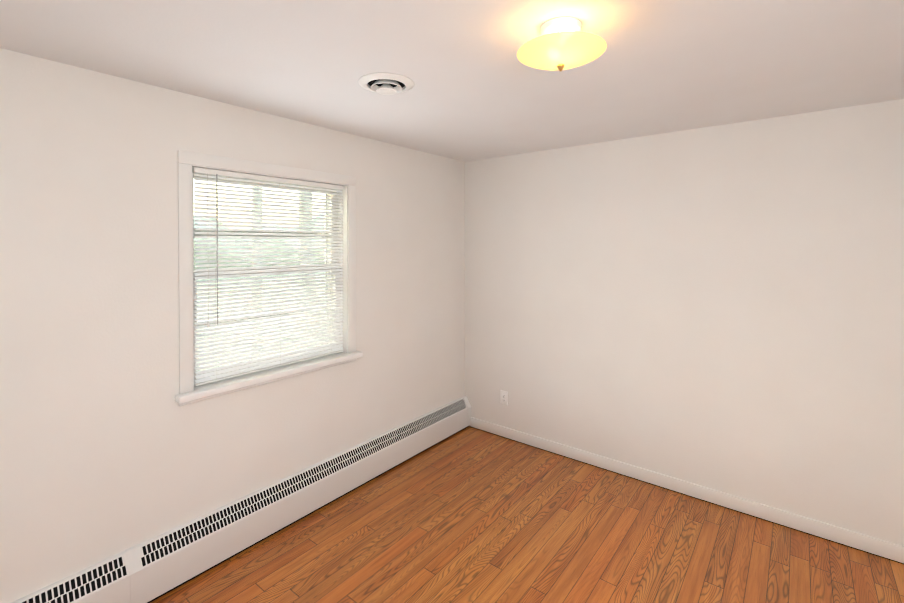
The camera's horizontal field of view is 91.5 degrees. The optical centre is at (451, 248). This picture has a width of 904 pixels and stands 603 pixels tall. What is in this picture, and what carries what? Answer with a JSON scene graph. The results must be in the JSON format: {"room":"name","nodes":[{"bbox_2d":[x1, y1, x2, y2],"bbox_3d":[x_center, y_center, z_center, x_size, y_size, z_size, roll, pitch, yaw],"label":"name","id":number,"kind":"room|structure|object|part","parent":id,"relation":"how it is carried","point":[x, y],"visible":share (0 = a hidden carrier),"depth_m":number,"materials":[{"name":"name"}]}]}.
{"room":"empty bedroom","nodes":[
{"label":"empty bedroom","id":0,"kind":"room"},
{"bbox_2d":[0,48,464,602],"bbox_3d":[-1.115,0.433,2.704,0.220,2.440,4.140,0,1,38],"label":"wall","id":1,"kind":"structure","parent":0,"point":[110,446],"depth_m":2.08,"materials":[{"name":"paint"}]},
{"bbox_2d":[178,150,355,393],"bbox_3d":[-1.104,0.128,2.704,0.228,1.247,1.116,0,1,38],"label":"window","id":2,"kind":"structure","parent":1,"relation":"in","point":[187,160],"depth_m":2.58,"materials":[{"name":"white paint"}]},
{"bbox_3d":[-1.285,-0.005,2.321,0.003,0.784,0.003,0,1,38],"label":"blind lift cord","id":3,"kind":"part","parent":2,"relation":"part of","materials":[{"name":"white plastic"}]},
{"bbox_3d":[-1.187,0.157,2.770,0.016,1.170,0.978,0,1,38],"label":"window storm frame","id":4,"kind":"part","parent":2,"relation":"part of","materials":[{"name":"silver metal"}]},
{"bbox_3d":[-1.115,-0.132,2.711,0.003,0.507,0.896,0,1,38],"label":"window sash glass","id":5,"kind":"part","parent":2,"relation":"part of","materials":[{"name":"clear glass"}]},
{"bbox_3d":[-1.115,-0.135,2.711,0.030,0.584,0.978,0,1,38],"label":"window sash","id":6,"kind":"part","parent":2,"relation":"part of","materials":[{"name":"white wood"}]},
{"bbox_3d":[-1.086,0.410,2.694,0.003,0.512,0.896,0,1,38],"label":"window sash glass","id":7,"kind":"part","parent":2,"relation":"part of","materials":[{"name":"clear glass"}]},
{"bbox_3d":[-1.086,0.420,2.694,0.028,0.604,0.978,0,1,38],"label":"window sash","id":8,"kind":"part","parent":2,"relation":"part of","materials":[{"name":"white wood"}]},
{"bbox_2d":[192,167,343,189],"bbox_3d":[-1.046,-0.411,2.653,0.028,0.028,0.948,0,1,38],"label":"blind headrail","id":9,"kind":"object","parent":2,"relation":"attached to","point":[198,170],"visible":0.98,"depth_m":2.56,"materials":[{"name":"white plastic"}]},
{"bbox_2d":[213,237,215,335],"bbox_3d":[-1.266,0.155,2.359,0.002,1.097,0.002,0,1,38],"label":"cord","id":10,"kind":"object","parent":9,"relation":"hanging from","point":[215,237],"depth_m":2.36,"materials":[{"name":"white plastic"}]},
{"bbox_2d":[216,174,217,324],"bbox_3d":[-1.254,0.005,2.354,0.006,0.802,0.006,0,1,38],"label":"tilt wand","id":11,"kind":"object","parent":9,"relation":"hanging from","point":[217,236],"visible":0.95,"depth_m":2.35,"materials":[{"name":"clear plastic"}]},
{"bbox_2d":[193,174,343,382],"bbox_3d":[-1.046,0.152,2.659,0.021,1.088,0.944,0,1,38],"label":"window blind slats","id":12,"kind":"object","parent":9,"relation":"hanging from","point":[252,349],"visible":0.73,"depth_m":2.58,"materials":[{"name":"white plastic"}]},
{"bbox_2d":[277,182,279,300],"bbox_3d":[-1.035,0.152,2.651,0.002,1.097,0.002,0,1,38],"label":"cord","id":13,"kind":"object","parent":9,"relation":"hanging from","point":[277,261],"depth_m":2.65,"materials":[{"name":"white plastic"}]},
{"bbox_2d":[331,230,331,312],"bbox_3d":[-0.805,0.149,2.943,0.002,1.097,0.002,0,1,38],"label":"cord","id":14,"kind":"object","parent":9,"relation":"hanging from","point":[331,230],"depth_m":2.94,"materials":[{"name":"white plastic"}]},
{"bbox_3d":[-1.046,0.706,2.665,0.024,0.011,0.944,0,1,38],"label":"window blind bottom rail","id":15,"kind":"part","parent":2,"relation":"part of","materials":[{"name":"white plastic"}]},
{"bbox_2d":[175,351,362,405],"bbox_3d":[-1.064,0.754,2.680,0.223,0.062,1.156,0,1,38],"label":"window sill","id":16,"kind":"structure","parent":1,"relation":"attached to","point":[221,387],"depth_m":2.52,"materials":[{"name":"white paint"}]},
{"bbox_2d":[0,0,903,161],"bbox_3d":[0.346,-0.825,1.538,3.940,0.100,4.140,0,1,38],"label":"ceiling","id":17,"kind":"structure","parent":0,"point":[479,90],"depth_m":1.81,"materials":[{"name":"paint"}]},
{"bbox_2d":[358,73,413,94],"bbox_3d":[-0.309,-0.758,2.081,0.262,0.045,0.262,0,1,38],"label":"ceiling vent","id":18,"kind":"object","parent":17,"relation":"in","point":[387,83],"visible":1,"depth_m":2.04,"materials":[{"name":"white plastic"}]},
{"bbox_2d":[517,17,606,71],"bbox_3d":[0.380,-0.696,1.539,0.304,0.157,0.304,0,1,38],"label":"ceiling light","id":19,"kind":"object","parent":17,"relation":"attached to","point":[560,44],"visible":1,"depth_m":1.48,"materials":[{"name":"yellow glass"}]},
{"bbox_3d":[0.380,-0.722,1.477,0.083,0.054,0.091,0,1,38],"label":"bulb","id":20,"kind":"part","parent":19,"relation":"part of","materials":[{"name":"white glass"}]},
{"bbox_2d":[150,426,903,602],"bbox_3d":[0.346,1.715,1.566,3.940,0.100,4.140,0,1,38],"label":"floor","id":21,"kind":"structure","parent":0,"point":[469,514],"depth_m":2.42,"materials":[{"name":"brown wood"}]},
{"bbox_2d":[11,396,470,602],"bbox_3d":[-0.992,1.520,2.631,0.077,0.268,3.679,0,1,38],"label":"baseboard heater","id":22,"kind":"object","parent":21,"relation":"on","point":[153,569],"visible":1,"depth_m":2.40,"materials":[{"name":"white metal"}]},
{"bbox_2d":[465,99,903,545],"bbox_3d":[1.646,0.429,3.023,3.720,2.440,0.220,0,1,38],"label":"wall","id":23,"kind":"structure","parent":0,"point":[719,308],"depth_m":2.84,"materials":[{"name":"paint"}]},
{"bbox_2d":[500,390,507,404],"bbox_3d":[0.452,1.296,3.827,0.076,0.120,0.009,0,1,38],"label":"electrical outlet plate","id":24,"kind":"object","parent":23,"relation":"attached to","point":[504,397],"visible":1,"depth_m":3.82,"materials":[{"name":"white plastic"}]},
{"bbox_2d":[470,417,903,563],"bbox_3d":[1.517,1.604,2.989,3.425,0.092,0.014,0,1,38],"label":"baseboard","id":25,"kind":"structure","parent":23,"relation":"attached to","point":[876,546],"depth_m":2.84,"materials":[{"name":"white paint"}]},
{"label":"outside","id":26,"kind":"structure","parent":0,"visible":0},
{"bbox_2d":[194,186,324,370],"bbox_3d":[-35.456,-7.553,32.051,89.400,19.076,120.000,0,1,38],"label":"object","id":27,"kind":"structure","parent":26,"point":[261,276],"depth_m":18.05,"materials":[{"name":"green plant"}]}
]}

